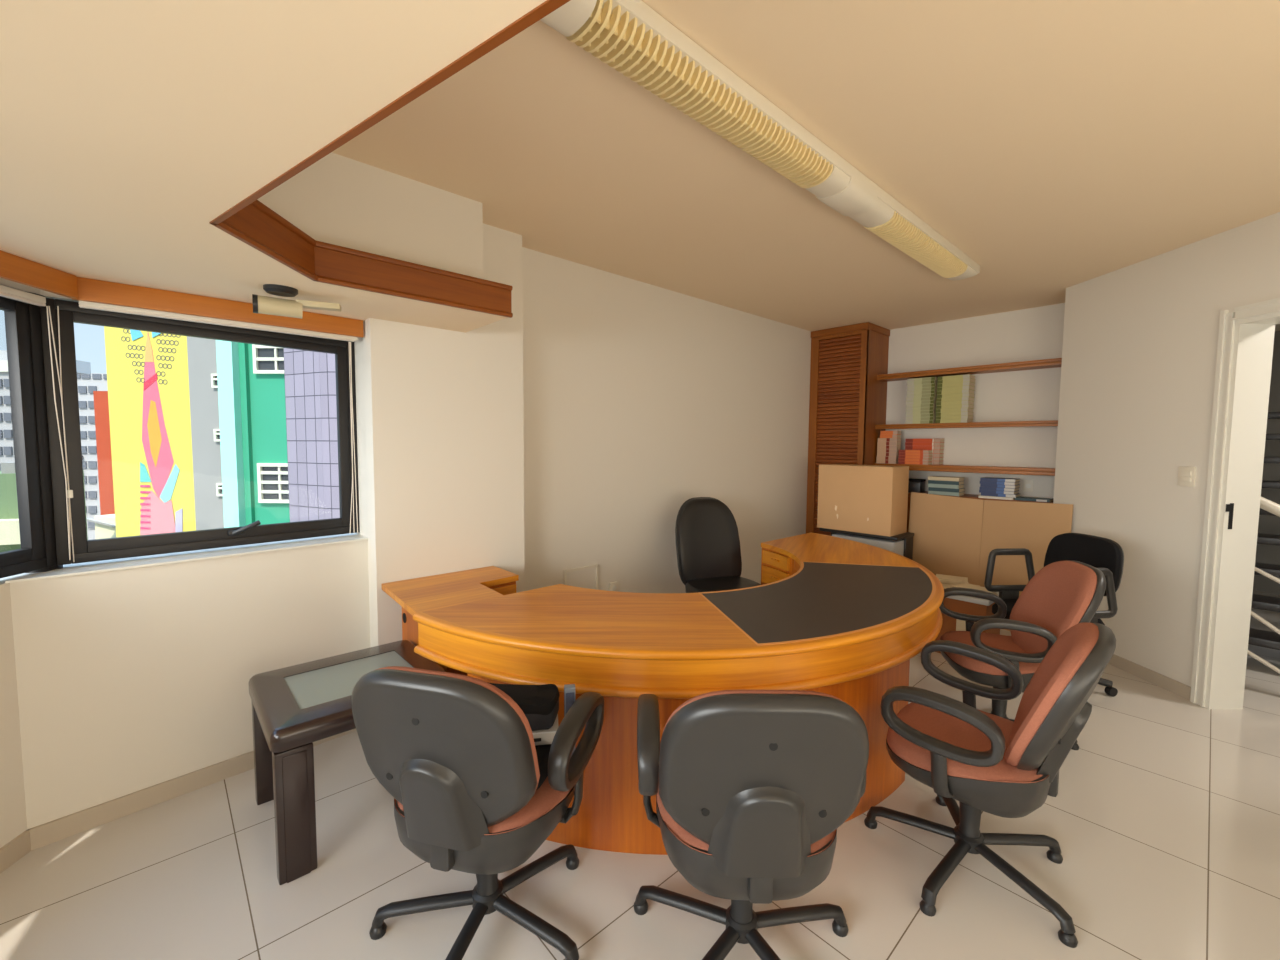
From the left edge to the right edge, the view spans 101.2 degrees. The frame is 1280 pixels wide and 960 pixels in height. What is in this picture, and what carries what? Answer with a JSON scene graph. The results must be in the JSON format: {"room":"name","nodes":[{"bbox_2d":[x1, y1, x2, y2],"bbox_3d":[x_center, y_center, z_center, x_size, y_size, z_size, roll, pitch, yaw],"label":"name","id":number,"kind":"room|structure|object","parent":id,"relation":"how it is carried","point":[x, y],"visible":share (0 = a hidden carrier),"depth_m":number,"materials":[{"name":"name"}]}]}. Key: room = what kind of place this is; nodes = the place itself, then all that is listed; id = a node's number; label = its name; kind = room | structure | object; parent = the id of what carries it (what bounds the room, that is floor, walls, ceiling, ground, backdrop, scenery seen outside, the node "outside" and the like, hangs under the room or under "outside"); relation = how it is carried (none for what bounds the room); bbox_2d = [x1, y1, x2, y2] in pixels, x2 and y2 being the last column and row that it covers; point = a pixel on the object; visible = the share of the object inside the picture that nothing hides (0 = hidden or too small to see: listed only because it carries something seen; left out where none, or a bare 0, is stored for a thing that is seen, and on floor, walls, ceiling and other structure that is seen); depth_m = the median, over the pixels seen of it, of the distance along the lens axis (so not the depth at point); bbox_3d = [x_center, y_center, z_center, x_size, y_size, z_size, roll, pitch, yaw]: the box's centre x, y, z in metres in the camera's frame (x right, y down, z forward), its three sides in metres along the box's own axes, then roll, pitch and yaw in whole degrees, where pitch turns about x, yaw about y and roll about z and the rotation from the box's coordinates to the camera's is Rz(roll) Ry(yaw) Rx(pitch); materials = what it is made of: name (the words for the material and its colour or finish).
{"room":"office","nodes":[
{"label":"office","id":0,"kind":"room"},
{"bbox_2d":[0,583,26,847],"bbox_3d":[-2.106,0.864,1.073,0.130,0.945,1.450,0,4,-7],"label":"wall","id":1,"kind":"structure","parent":0,"point":[13,819],"depth_m":1.76,"materials":[{"name":"beige paint"}]},
{"bbox_2d":[0,829,30,873],"bbox_3d":[-2.038,1.298,1.110,0.012,0.075,1.450,0,4,-7],"label":"baseboard","id":2,"kind":"structure","parent":1,"relation":"attached to","point":[14,850],"depth_m":1.77,"materials":[{"name":"beige tile"}]},
{"bbox_2d":[0,296,56,577],"bbox_3d":[-2.093,-0.123,1.199,0.060,0.972,1.420,0,4,-7],"label":"window","id":3,"kind":"structure","parent":1,"relation":"in","point":[37,551],"depth_m":1.85,"materials":[{"name":"black metal"}]},
{"bbox_2d":[0,278,78,301],"bbox_3d":[-2.105,-0.969,1.585,0.835,0.647,2.710,1,4,13],"label":"wall","id":4,"kind":"structure","parent":0,"point":[4,282],"depth_m":1.86,"materials":[{"name":"beige paint"}]},
{"bbox_2d":[0,250,77,297],"bbox_3d":[-1.920,-0.636,1.165,0.022,0.079,1.400,0,4,-7],"label":"trim","id":5,"kind":"structure","parent":4,"relation":"attached to","point":[14,268],"depth_m":1.72,"materials":[{"name":"brown wood"}]},
{"bbox_2d":[72,277,363,337],"bbox_3d":[-1.671,-0.701,2.187,0.949,0.079,0.022,-3,5,-43],"label":"trim","id":6,"kind":"structure","parent":4,"relation":"attached to","point":[89,290],"depth_m":2.10,"materials":[{"name":"brown wood"}]},
{"bbox_2d":[0,533,370,828],"bbox_3d":[-1.866,0.781,2.301,1.270,0.953,0.417,-3,5,-42],"label":"wall","id":7,"kind":"structure","parent":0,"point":[131,680],"depth_m":2.06,"materials":[{"name":"beige paint"}]},
{"bbox_2d":[4,292,359,572],"bbox_3d":[-1.835,-0.187,2.271,0.172,1.000,1.136,4,5,42],"label":"window","id":8,"kind":"structure","parent":7,"relation":"attached to","point":[85,550],"depth_m":2.09,"materials":[{"name":"black metal"}]},
{"bbox_2d":[0,285,74,561],"bbox_3d":[-2.035,-0.125,1.259,0.025,0.956,1.385,0,4,-7],"label":"window blind","id":9,"kind":"object","parent":8,"relation":"attached to","point":[5,291],"visible":1,"depth_m":1.90,"materials":[{"name":"beige plastic"}]},
{"bbox_2d":[79,300,357,532],"bbox_3d":[-1.700,-0.197,2.245,0.915,0.945,0.033,-3,5,-42],"label":"window blind","id":10,"kind":"object","parent":8,"relation":"attached to","point":[82,304],"visible":0.98,"depth_m":2.21,"materials":[{"name":"white fabric"}]},
{"bbox_2d":[27,728,356,850],"bbox_3d":[-1.739,1.226,2.246,0.012,0.075,1.142,4,5,42],"label":"baseboard","id":11,"kind":"structure","parent":7,"relation":"attached to","point":[50,832],"depth_m":2.03,"materials":[{"name":"beige tile"}]},
{"bbox_2d":[0,0,545,332],"bbox_3d":[-0.782,-0.666,0.169,3.305,0.125,5.025,-3,5,-42],"label":"ceiling","id":12,"kind":"structure","parent":0,"point":[128,127],"depth_m":0.94,"materials":[{"name":"beige paint"}]},
{"bbox_2d":[252,284,340,318],"bbox_3d":[-1.332,-0.684,2.054,0.293,0.094,0.146,-3,5,-42],"label":"security camera","id":13,"kind":"object","parent":12,"relation":"attached to","point":[261,304],"visible":1,"depth_m":2.01,"materials":[{"name":"beige plastic"}]},
{"bbox_2d":[257,152,482,278],"bbox_3d":[-0.082,-0.988,0.679,1.552,0.462,4.765,-3,5,-42],"label":"wall","id":14,"kind":"structure","parent":0,"point":[339,200],"depth_m":2.26,"materials":[{"name":"beige paint"}]},
{"bbox_2d":[210,200,317,280],"bbox_3d":[-1.150,-0.769,1.641,0.020,0.140,0.493,0,4,-3],"label":"trim","id":15,"kind":"structure","parent":14,"relation":"attached to","point":[256,225],"depth_m":1.65,"materials":[{"name":"orange wood"}]},
{"bbox_2d":[209,0,569,224],"bbox_3d":[0.402,-0.673,0.339,3.750,0.140,0.020,3,5,35],"label":"trim","id":16,"kind":"structure","parent":14,"relation":"attached to","point":[548,6],"depth_m":0.87,"materials":[{"name":"orange wood"}]},
{"bbox_2d":[314,241,512,317],"bbox_3d":[-0.877,-0.800,2.143,0.784,0.140,0.022,-3,5,-42],"label":"trim","id":17,"kind":"structure","parent":14,"relation":"attached to","point":[334,264],"depth_m":2.10,"materials":[{"name":"orange wood"}]},
{"bbox_2d":[354,223,524,646],"bbox_3d":[-1.088,-0.073,2.897,0.803,2.592,0.360,-3,5,-42],"label":"wall pillar","id":18,"kind":"structure","parent":0,"point":[439,412],"depth_m":2.71,"materials":[{"name":"beige paint"}]},
{"bbox_2d":[0,589,1279,959],"bbox_3d":[2.866,1.398,1.848,11.190,0.150,7.500,-3,5,-42],"label":"floor","id":19,"kind":"structure","parent":0,"point":[1164,819],"depth_m":1.73,"materials":[{"name":"tile"}]},
{"bbox_2d":[249,640,446,884],"bbox_3d":[-1.123,1.022,2.074,0.610,0.512,0.580,-3,5,-42],"label":"coffee table","id":20,"kind":"object","parent":19,"relation":"on","point":[294,707],"visible":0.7,"depth_m":1.79,"materials":[{"name":"brown wood"}]},
{"bbox_2d":[351,666,603,959],"bbox_3d":[-0.449,0.878,1.516,0.630,0.883,0.614,1,4,14],"label":"chair","id":21,"kind":"object","parent":19,"relation":"on","point":[456,755],"visible":0.98,"depth_m":1.29,"materials":[{"name":"grey plastic"}]},
{"bbox_2d":[535,744,550,789],"bbox_3d":[-0.409,0.824,1.575,0.310,0.079,0.234,1,4,14],"label":"bag","id":22,"kind":"object","parent":21,"relation":"on","point":[542,751],"visible":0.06,"depth_m":1.50,"materials":[{"name":"black fabric"}]},
{"bbox_2d":[532,714,558,745],"bbox_3d":[-0.346,0.760,1.593,0.194,0.041,0.104,0,4,-10],"label":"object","id":23,"kind":"object","parent":22,"relation":"on","point":[541,737],"visible":0.22,"depth_m":1.55,"materials":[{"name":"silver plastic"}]},
{"bbox_2d":[487,682,559,730],"bbox_3d":[-0.395,0.693,1.617,0.284,0.094,0.144,1,4,2],"label":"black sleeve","id":24,"kind":"object","parent":23,"relation":"on","point":[539,704],"visible":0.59,"depth_m":1.57,"materials":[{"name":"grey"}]},
{"bbox_2d":[564,684,575,755],"bbox_3d":[-0.215,0.742,1.610,0.034,0.230,0.033,0,4,-11],"label":"case","id":25,"kind":"object","parent":21,"relation":"on","point":[569,689],"visible":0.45,"depth_m":1.59,"materials":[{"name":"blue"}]},
{"bbox_2d":[382,532,943,854],"bbox_3d":[0.448,0.876,2.692,3.084,0.746,1.711,-2,4,-29],"label":"executive desk","id":26,"kind":"object","parent":19,"relation":"on","point":[844,619],"visible":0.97,"depth_m":1.97,"materials":[{"name":"brown wood"}]},
{"bbox_2d":[675,497,760,592],"bbox_3d":[0.535,0.666,3.631,0.559,1.043,0.658,-1,4,-20],"label":"chair","id":27,"kind":"object","parent":19,"relation":"on","point":[708,551],"visible":0.58,"depth_m":3.76,"materials":[{"name":"black leather"}]},
{"bbox_2d":[633,689,868,959],"bbox_3d":[0.303,0.887,1.462,0.628,0.883,0.650,0,4,-3],"label":"chair","id":28,"kind":"object","parent":19,"relation":"on","point":[753,790],"visible":1,"depth_m":1.20,"materials":[{"name":"grey plastic"}]},
{"bbox_2d":[806,322,889,535],"bbox_3d":[2.107,-0.211,5.380,0.494,2.588,0.588,-3,5,-42],"label":"tall cabinet","id":29,"kind":"object","parent":19,"relation":"on","point":[847,400],"visible":0.53,"depth_m":5.17,"materials":[{"name":"brown wood"}]},
{"bbox_2d":[820,528,913,559],"bbox_3d":[2.036,0.789,4.771,0.375,0.671,0.695,-3,5,-42],"label":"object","id":30,"kind":"object","parent":19,"relation":"on","point":[901,544],"visible":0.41,"depth_m":4.54,"materials":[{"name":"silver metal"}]},
{"bbox_2d":[817,464,908,536],"bbox_3d":[2.001,0.160,4.748,0.348,0.585,0.666,-3,5,-42],"label":"cardboard box","id":31,"kind":"object","parent":30,"relation":"on","point":[867,499],"visible":1,"depth_m":4.58,"materials":[{"name":"beige cardboard"}]},
{"bbox_2d":[934,586,999,652],"bbox_3d":[2.253,0.981,3.703,0.390,0.430,0.430,-3,5,-42],"label":"carton","id":32,"kind":"object","parent":19,"relation":"on","point":[968,605],"visible":0.2,"depth_m":3.53,"materials":[{"name":"brown cardboard"}]},
{"bbox_2d":[942,583,979,588],"bbox_3d":[2.232,0.756,3.746,0.316,0.012,0.226,3,5,36],"label":"bundle","id":33,"kind":"object","parent":32,"relation":"on","point":[945,586],"visible":0.04,"depth_m":3.74,"materials":[{"name":"beige paper"}]},
{"bbox_2d":[936,574,967,583],"bbox_3d":[2.262,0.728,3.827,0.214,0.034,0.158,3,4,30],"label":"bundle","id":34,"kind":"object","parent":33,"relation":"on","point":[946,579],"visible":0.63,"depth_m":3.79,"materials":[{"name":"beige paper"}]},
{"bbox_2d":[949,583,997,594],"bbox_3d":[2.264,0.746,3.573,0.173,0.030,0.230,-1,4,-22],"label":"bundle","id":35,"kind":"object","parent":32,"relation":"on","point":[962,585],"visible":0.49,"depth_m":3.60,"materials":[{"name":"beige paper"}]},
{"bbox_2d":[907,491,1072,630],"bbox_3d":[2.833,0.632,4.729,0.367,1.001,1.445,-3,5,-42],"label":"base cabinet","id":36,"kind":"object","parent":19,"relation":"on","point":[972,496],"visible":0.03,"depth_m":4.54,"materials":[{"name":"brown wood"}]},
{"bbox_2d":[908,478,925,492],"bbox_3d":[2.552,0.052,4.953,0.210,0.123,0.170,4,5,42],"label":"box","id":37,"kind":"object","parent":36,"relation":"on","point":[914,485],"visible":0.51,"depth_m":4.87,"materials":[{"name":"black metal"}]},
{"bbox_2d":[928,491,963,495],"bbox_3d":[2.733,0.116,4.692,0.151,0.031,0.248,-3,5,-42],"label":"paperback book","id":38,"kind":"object","parent":36,"relation":"on","point":[929,492],"visible":0.73,"depth_m":4.63,"materials":[{"name":"grey paper"}]},
{"bbox_2d":[928,487,964,492],"bbox_3d":[2.733,0.084,4.690,0.151,0.031,0.248,-3,5,-42],"label":"paperback book","id":39,"kind":"object","parent":38,"relation":"on","point":[929,488],"visible":0.86,"depth_m":4.63,"materials":[{"name":"teal paper"}]},
{"bbox_2d":[928,484,963,488],"bbox_3d":[2.729,0.052,4.693,0.151,0.031,0.248,-3,5,-42],"label":"paperback book","id":40,"kind":"object","parent":39,"relation":"on","point":[929,485],"visible":0.91,"depth_m":4.63,"materials":[{"name":"grey paper"}]},
{"bbox_2d":[928,480,963,484],"bbox_3d":[2.730,0.019,4.690,0.151,0.031,0.248,-3,5,-42],"label":"paperback book","id":41,"kind":"object","parent":40,"relation":"on","point":[929,481],"visible":0.86,"depth_m":4.62,"materials":[{"name":"teal paper"}]},
{"bbox_2d":[928,476,963,480],"bbox_3d":[2.730,-0.013,4.688,0.151,0.031,0.248,-3,5,-42],"label":"paperback book","id":42,"kind":"object","parent":41,"relation":"on","point":[941,478],"visible":1,"depth_m":4.63,"materials":[{"name":"beige paper"}]},
{"bbox_2d":[978,495,1014,499],"bbox_3d":[3.002,0.144,4.403,0.181,0.018,0.245,-3,5,-42],"label":"paperback book","id":43,"kind":"object","parent":36,"relation":"on","point":[979,496],"visible":0.73,"depth_m":4.34,"materials":[{"name":"white paper"}]},
{"bbox_2d":[981,493,1019,497],"bbox_3d":[3.020,0.122,4.402,0.162,0.024,0.245,-3,5,-42],"label":"paperback book","id":44,"kind":"object","parent":43,"relation":"on","point":[982,494],"visible":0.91,"depth_m":4.34,"materials":[{"name":"blue paper"}]},
{"bbox_2d":[979,490,1018,494],"bbox_3d":[3.005,0.097,4.403,0.162,0.024,0.245,-3,5,-42],"label":"paperback book","id":45,"kind":"object","parent":44,"relation":"on","point":[980,491],"visible":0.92,"depth_m":4.34,"materials":[{"name":"blue paper"}]},
{"bbox_2d":[979,487,1018,491],"bbox_3d":[3.006,0.072,4.401,0.162,0.024,0.245,-3,5,-42],"label":"paperback book","id":46,"kind":"object","parent":45,"relation":"on","point":[980,488],"visible":0.92,"depth_m":4.34,"materials":[{"name":"blue paper"}]},
{"bbox_2d":[980,484,1019,487],"bbox_3d":[3.013,0.047,4.399,0.162,0.024,0.245,-3,5,-42],"label":"paperback book","id":47,"kind":"object","parent":46,"relation":"on","point":[981,485],"visible":0.92,"depth_m":4.34,"materials":[{"name":"blue paper"}]},
{"bbox_2d":[980,481,1019,484],"bbox_3d":[3.005,0.022,4.396,0.162,0.024,0.245,-3,5,-42],"label":"paperback book","id":48,"kind":"object","parent":47,"relation":"on","point":[981,482],"visible":0.92,"depth_m":4.33,"materials":[{"name":"blue paper"}]},
{"bbox_2d":[980,477,1019,481],"bbox_3d":[3.010,-0.003,4.395,0.162,0.024,0.245,-3,5,-42],"label":"paperback book","id":49,"kind":"object","parent":48,"relation":"on","point":[983,478],"visible":1,"depth_m":4.35,"materials":[{"name":"blue paper"}]},
{"bbox_2d":[1015,496,1053,501],"bbox_3d":[3.169,0.156,4.224,0.162,0.020,0.226,-3,5,-42],"label":"paperback book","id":50,"kind":"object","parent":36,"relation":"on","point":[1035,499],"visible":0.94,"depth_m":4.19,"materials":[{"name":"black paper"}]},
{"bbox_2d":[864,622,1115,947],"bbox_3d":[1.123,0.873,1.766,0.691,0.883,0.654,4,5,40],"label":"chair","id":51,"kind":"object","parent":19,"relation":"on","point":[993,764],"visible":1,"depth_m":1.61,"materials":[{"name":"grey plastic"}]},
{"bbox_2d":[939,560,1105,749],"bbox_3d":[1.798,0.827,2.551,0.630,0.883,0.631,1,4,14],"label":"chair","id":52,"kind":"object","parent":19,"relation":"on","point":[1062,595],"visible":0.59,"depth_m":2.44,"materials":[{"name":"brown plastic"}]},
{"bbox_2d":[984,533,1123,696],"bbox_3d":[2.438,0.782,3.160,0.598,0.902,0.601,0,4,-4],"label":"armchair","id":53,"kind":"object","parent":19,"relation":"on","point":[1104,554],"visible":0.38,"depth_m":3.16,"materials":[{"name":"black plastic"}]},
{"bbox_2d":[1247,412,1279,673],"bbox_3d":[4.637,0.329,3.827,2.619,1.911,1.040,-3,5,-39],"label":"staircase","id":54,"kind":"structure","parent":19,"relation":"on","point":[1262,638],"depth_m":3.47,"materials":[{"name":"black"}]},
{"bbox_2d":[522,247,810,592],"bbox_3d":[0.644,-0.169,4.551,4.100,2.592,0.160,-3,5,-42],"label":"wall","id":55,"kind":"structure","parent":0,"point":[641,400],"depth_m":3.88,"materials":[{"name":"beige paint"}]},
{"bbox_2d":[563,564,597,589],"bbox_3d":[-0.395,0.707,3.542,0.278,0.240,0.014,-3,5,-42],"label":"frame","id":56,"kind":"object","parent":55,"relation":"attached to","point":[587,576],"visible":0.51,"depth_m":3.55,"materials":[{"name":"beige plastic"}]},
{"bbox_2d":[332,0,1279,331],"bbox_3d":[2.885,-1.338,1.669,11.190,0.150,7.500,-3,5,-42],"label":"ceiling","id":57,"kind":"structure","parent":0,"point":[1058,145],"depth_m":2.05,"materials":[{"name":"beige paint"}]},
{"bbox_2d":[540,0,979,279],"bbox_3d":[0.859,-1.262,2.281,3.440,0.108,0.170,-3,5,-42],"label":"light","id":58,"kind":"object","parent":57,"relation":"attached to","point":[632,38],"visible":1,"depth_m":1.73,"materials":[{"name":"beige plastic"}]},
{"bbox_2d":[566,0,832,188],"bbox_3d":[0.283,-1.211,1.756,1.190,0.062,0.158,-3,5,-42],"label":"grille","id":59,"kind":"object","parent":58,"relation":"attached to","point":[618,33],"depth_m":1.60,"materials":[{"name":"beige plastic"}]},
{"bbox_2d":[865,211,967,277],"bbox_3d":[1.559,-1.279,2.923,1.100,0.062,0.158,-3,5,-42],"label":"grille","id":60,"kind":"object","parent":58,"relation":"attached to","point":[901,230],"depth_m":2.82,"materials":[{"name":"beige plastic"}]},
{"bbox_2d":[886,303,1064,498],"bbox_3d":[2.889,-0.184,5.017,0.160,2.592,2.300,-3,5,-42],"label":"wall","id":61,"kind":"structure","parent":0,"point":[1036,333],"depth_m":4.62,"materials":[{"name":"beige paint"}]},
{"bbox_2d":[874,463,1054,475],"bbox_3d":[2.884,-0.102,4.723,0.250,0.057,1.460,-3,5,-42],"label":"wall shelf","id":62,"kind":"object","parent":61,"relation":"attached to","point":[941,468],"visible":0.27,"depth_m":4.51,"materials":[{"name":"brown wood"}]},
{"bbox_2d":[932,461,942,464],"bbox_3d":[2.701,-0.168,5.009,0.112,0.034,0.308,-3,5,-42],"label":"paperback book","id":63,"kind":"object","parent":62,"relation":"on","point":[933,462],"visible":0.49,"depth_m":4.89,"materials":[{"name":"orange paper"}]},
{"bbox_2d":[932,457,942,460],"bbox_3d":[2.701,-0.203,5.005,0.112,0.034,0.308,-3,5,-42],"label":"paperback book","id":64,"kind":"object","parent":63,"relation":"on","point":[933,458],"visible":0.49,"depth_m":4.88,"materials":[{"name":"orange paper"}]},
{"bbox_2d":[932,453,942,456],"bbox_3d":[2.702,-0.237,5.005,0.112,0.034,0.308,-3,5,-42],"label":"paperback book","id":65,"kind":"object","parent":64,"relation":"on","point":[933,454],"visible":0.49,"depth_m":4.89,"materials":[{"name":"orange paper"}]},
{"bbox_2d":[905,449,943,452],"bbox_3d":[2.701,-0.272,5.001,0.112,0.034,0.308,-3,5,-42],"label":"paperback book","id":66,"kind":"object","parent":65,"relation":"on","point":[933,451],"visible":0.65,"depth_m":4.88,"materials":[{"name":"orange paper"}]},
{"bbox_2d":[905,446,943,449],"bbox_3d":[2.704,-0.306,4.999,0.112,0.034,0.308,-3,5,-42],"label":"paperback book","id":67,"kind":"object","parent":66,"relation":"on","point":[906,447],"visible":0.95,"depth_m":4.94,"materials":[{"name":"orange paper"}]},
{"bbox_2d":[905,442,943,445],"bbox_3d":[2.702,-0.341,4.997,0.112,0.034,0.308,-3,5,-42],"label":"paperback book","id":68,"kind":"object","parent":67,"relation":"on","point":[906,443],"visible":1,"depth_m":4.95,"materials":[{"name":"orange paper"}]},
{"bbox_2d":[875,420,1057,428],"bbox_3d":[2.887,-0.486,4.697,0.250,0.044,1.460,-3,5,-42],"label":"wall shelf","id":69,"kind":"object","parent":61,"relation":"attached to","point":[1050,422],"visible":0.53,"depth_m":4.55,"materials":[{"name":"brown wood"}]},
{"bbox_2d":[935,419,971,422],"bbox_3d":[2.828,-0.527,4.736,0.162,0.031,0.256,-3,5,-42],"label":"paperback book","id":70,"kind":"object","parent":69,"relation":"on","point":[949,420],"visible":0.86,"depth_m":4.67,"materials":[{"name":"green paper"}]},
{"bbox_2d":[936,415,972,419],"bbox_3d":[2.830,-0.558,4.731,0.162,0.031,0.256,-3,5,-42],"label":"paperback book","id":71,"kind":"object","parent":70,"relation":"on","point":[960,416],"visible":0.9,"depth_m":4.67,"materials":[{"name":"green paper"}]},
{"bbox_2d":[936,412,973,415],"bbox_3d":[2.828,-0.591,4.728,0.162,0.031,0.256,-3,5,-42],"label":"paperback book","id":72,"kind":"object","parent":71,"relation":"on","point":[942,413],"visible":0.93,"depth_m":4.67,"materials":[{"name":"beige paper"}]},
{"bbox_2d":[935,408,972,412],"bbox_3d":[2.826,-0.623,4.729,0.162,0.031,0.256,-3,5,-42],"label":"paperback book","id":73,"kind":"object","parent":72,"relation":"on","point":[952,409],"visible":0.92,"depth_m":4.66,"materials":[{"name":"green paper"}]},
{"bbox_2d":[936,404,973,408],"bbox_3d":[2.831,-0.655,4.724,0.162,0.031,0.256,-3,5,-42],"label":"paperback book","id":74,"kind":"object","parent":73,"relation":"on","point":[960,405],"visible":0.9,"depth_m":4.67,"materials":[{"name":"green paper"}]},
{"bbox_2d":[936,400,973,405],"bbox_3d":[2.830,-0.687,4.725,0.162,0.031,0.256,-3,5,-42],"label":"paperback book","id":75,"kind":"object","parent":74,"relation":"on","point":[966,401],"visible":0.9,"depth_m":4.66,"materials":[{"name":"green paper"}]},
{"bbox_2d":[936,397,973,401],"bbox_3d":[2.830,-0.719,4.721,0.162,0.031,0.256,-3,5,-42],"label":"paperback book","id":76,"kind":"object","parent":75,"relation":"on","point":[953,398],"visible":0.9,"depth_m":4.66,"materials":[{"name":"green paper"}]},
{"bbox_2d":[937,393,974,397],"bbox_3d":[2.833,-0.751,4.718,0.162,0.031,0.256,-3,5,-42],"label":"paperback book","id":77,"kind":"object","parent":76,"relation":"on","point":[959,394],"visible":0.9,"depth_m":4.65,"materials":[{"name":"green paper"}]},
{"bbox_2d":[937,389,973,394],"bbox_3d":[2.830,-0.783,4.719,0.162,0.031,0.256,-3,5,-42],"label":"paperback book","id":78,"kind":"object","parent":77,"relation":"on","point":[964,390],"visible":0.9,"depth_m":4.65,"materials":[{"name":"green paper"}]},
{"bbox_2d":[937,385,974,390],"bbox_3d":[2.833,-0.816,4.716,0.162,0.031,0.256,-3,5,-42],"label":"paperback book","id":79,"kind":"object","parent":78,"relation":"on","point":[969,386],"visible":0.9,"depth_m":4.65,"materials":[{"name":"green paper"}]},
{"bbox_2d":[937,382,974,387],"bbox_3d":[2.832,-0.848,4.711,0.162,0.031,0.256,-3,5,-42],"label":"paperback book","id":80,"kind":"object","parent":79,"relation":"on","point":[958,383],"visible":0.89,"depth_m":4.65,"materials":[{"name":"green paper"}]},
{"bbox_2d":[938,378,975,383],"bbox_3d":[2.833,-0.879,4.707,0.162,0.031,0.256,-3,5,-42],"label":"paperback book","id":81,"kind":"object","parent":80,"relation":"on","point":[962,379],"visible":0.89,"depth_m":4.64,"materials":[{"name":"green paper"}]},
{"bbox_2d":[877,358,1061,381],"bbox_3d":[2.890,-0.964,4.666,0.250,0.050,1.460,-3,5,-42],"label":"wall shelf","id":82,"kind":"object","parent":61,"relation":"attached to","point":[1056,362],"visible":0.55,"depth_m":4.53,"materials":[{"name":"brown wood"}]},
{"bbox_2d":[1053,212,1279,686],"bbox_3d":[3.232,0.001,2.237,0.150,2.592,3.405,0,4,-2],"label":"wall","id":83,"kind":"structure","parent":0,"point":[1140,339],"depth_m":3.21,"materials":[{"name":"beige paint"}]},
{"bbox_2d":[1108,654,1190,699],"bbox_3d":[3.109,1.179,3.487,0.012,0.075,1.020,0,4,-2],"label":"baseboard","id":84,"kind":"structure","parent":83,"relation":"attached to","point":[1178,688],"depth_m":3.19,"materials":[{"name":"beige tile"}]},
{"bbox_2d":[1177,466,1195,486],"bbox_3d":[3.128,-0.019,3.011,0.013,0.114,0.088,0,4,-2],"label":"light switch","id":85,"kind":"object","parent":83,"relation":"attached to","point":[1186,475],"visible":1,"depth_m":3.00,"materials":[{"name":"beige plastic"}]},
{"bbox_2d":[1190,298,1279,708],"bbox_3d":[3.228,0.202,2.431,0.204,2.165,0.945,0,4,-2],"label":"door","id":86,"kind":"structure","parent":83,"relation":"in","point":[1246,334],"depth_m":2.83,"materials":[{"name":"white paint"}]},
{"bbox_2d":[1253,331,1279,594],"bbox_3d":[6.408,-0.035,3.129,0.150,2.592,5.000,0,4,-2],"label":"wall","id":87,"kind":"structure","parent":0,"point":[1268,554],"depth_m":5.22,"materials":[{"name":"paint"}]},
{"label":"outside","id":88,"kind":"structure","parent":0,"visible":0},
{"bbox_3d":[-55.713,19.203,62.051,240.000,0.400,155.500,-3,5,-42],"label":"street","id":89,"kind":"object","parent":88,"visible":0},
{"bbox_2d":[0,462,87,551],"bbox_3d":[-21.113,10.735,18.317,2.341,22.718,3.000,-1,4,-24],"label":"building","id":90,"kind":"structure","parent":89,"relation":"on","point":[9,518],"depth_m":16.87,"materials":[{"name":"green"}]},
{"bbox_2d":[0,350,90,470],"bbox_3d":[-35.325,6.946,31.370,4.028,28.368,4.650,0,4,-10],"label":"apartment block","id":91,"kind":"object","parent":89,"relation":"on","point":[6,433],"visible":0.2,"depth_m":28.62,"materials":[{"name":"grey concrete"}]},
{"bbox_2d":[77,373,107,539],"bbox_3d":[-40.986,6.080,44.731,3.738,28.266,14.300,0,4,-13],"label":"apartment block","id":92,"kind":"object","parent":89,"relation":"on","point":[86,383],"visible":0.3,"depth_m":37.46,"materials":[{"name":"grey"}]},
{"bbox_2d":[86,514,115,538],"bbox_3d":[-21.121,11.581,23.335,2.552,20.372,3.150,2,4,17],"label":"annex","id":93,"kind":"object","parent":89,"relation":"on","point":[105,525],"visible":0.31,"depth_m":21.44,"materials":[{"name":"beige"}]},
{"bbox_2d":[93,391,114,514],"bbox_3d":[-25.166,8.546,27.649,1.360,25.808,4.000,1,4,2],"label":"block","id":94,"kind":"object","parent":89,"relation":"on","point":[101,405],"visible":0.07,"depth_m":25.01,"materials":[{"name":"paint"}]},
{"bbox_2d":[104,326,195,536],"bbox_3d":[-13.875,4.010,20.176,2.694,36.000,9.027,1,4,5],"label":"building","id":95,"kind":"structure","parent":89,"relation":"on","point":[148,376],"depth_m":15.35,"materials":[{"name":"yellow paint"}]},
{"bbox_2d":[187,336,223,529],"bbox_3d":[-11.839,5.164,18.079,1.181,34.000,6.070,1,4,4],"label":"building","id":96,"kind":"structure","parent":89,"relation":"on","point":[202,360],"depth_m":14.70,"materials":[{"name":"beige"}]},
{"bbox_2d":[216,340,289,527],"bbox_3d":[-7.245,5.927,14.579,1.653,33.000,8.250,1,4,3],"label":"building","id":97,"kind":"structure","parent":89,"relation":"on","point":[250,377],"depth_m":10.18,"materials":[{"name":"green paint"}]},
{"bbox_2d":[283,348,339,521],"bbox_3d":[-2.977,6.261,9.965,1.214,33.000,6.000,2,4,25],"label":"building","id":98,"kind":"structure","parent":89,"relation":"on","point":[310,376],"depth_m":6.82,"materials":[{"name":"tile"}]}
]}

